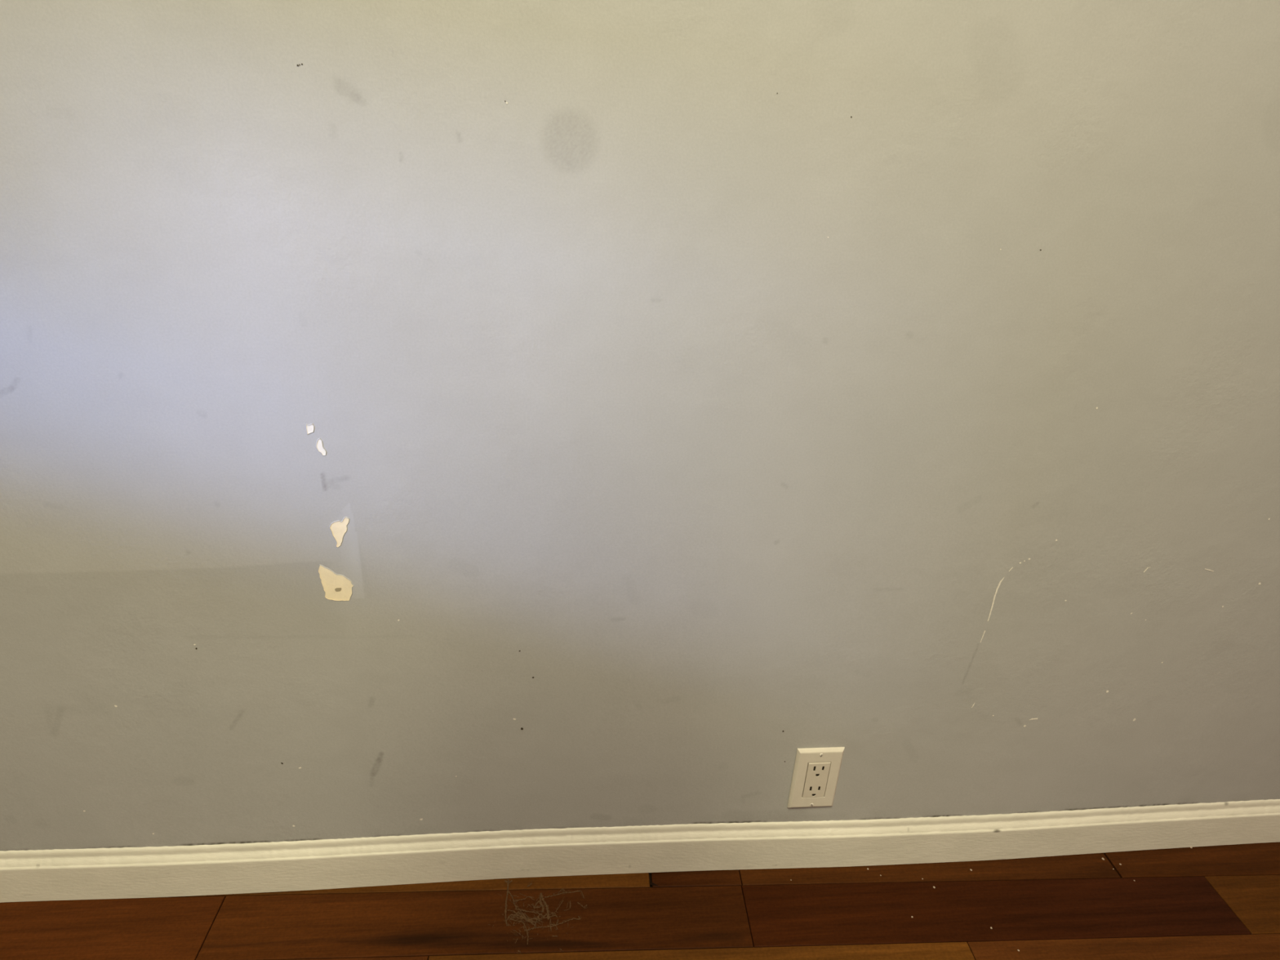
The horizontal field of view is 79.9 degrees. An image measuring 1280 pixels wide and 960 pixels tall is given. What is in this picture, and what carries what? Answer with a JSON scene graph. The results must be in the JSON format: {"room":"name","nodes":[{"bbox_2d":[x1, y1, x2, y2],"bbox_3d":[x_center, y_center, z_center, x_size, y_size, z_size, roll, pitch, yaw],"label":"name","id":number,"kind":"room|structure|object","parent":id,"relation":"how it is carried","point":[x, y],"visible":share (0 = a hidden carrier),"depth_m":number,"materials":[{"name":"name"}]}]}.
{"room":"empty room","nodes":[
{"label":"empty room","id":0,"kind":"room"},
{"bbox_2d":[0,0,1279,851],"bbox_3d":[0.730,-0.655,0.750,4.800,2.700,0.124,0,24,-6],"label":"wall","id":1,"kind":"structure","parent":0,"point":[416,416],"depth_m":0.87,"materials":[{"name":"grey paint"}]},
{"bbox_2d":[0,799,1279,902],"bbox_3d":[0.670,0.562,1.226,4.800,0.085,0.035,0,24,-6],"label":"baseboard","id":2,"kind":"structure","parent":1,"relation":"attached to","point":[147,872],"depth_m":1.14,"materials":[{"name":"beige paint"}]},
{"bbox_2d":[786,746,844,807],"bbox_3d":[0.259,0.441,1.126,0.070,0.114,0.007,0,24,-6],"label":"wall outlet","id":3,"kind":"object","parent":1,"relation":"attached to","point":[816,771],"visible":1,"depth_m":1.12,"materials":[{"name":"beige plastic"}]},
{"bbox_2d":[801,761,831,797],"bbox_3d":[0.259,0.440,1.126,0.033,0.066,0.006,0,24,-6],"label":"receptacle","id":4,"kind":"object","parent":3,"relation":"attached to","point":[815,775],"depth_m":1.12,"materials":[{"name":"beige plastic"}]},
{"bbox_2d":[0,841,1279,959],"bbox_3d":[0.773,1.492,-0.689,5.183,0.050,4.502,0,24,-6],"label":"floor","id":5,"kind":"structure","parent":0,"point":[1222,902],"depth_m":1.10,"materials":[{"name":"brown wood"}]},
{"bbox_2d":[488,879,587,955],"bbox_3d":[-0.147,0.623,1.088,0.133,0.002,0.114,7,24,9],"label":"cobweb","id":6,"kind":"object","parent":5,"relation":"on","point":[528,919],"visible":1,"depth_m":1.09}
]}

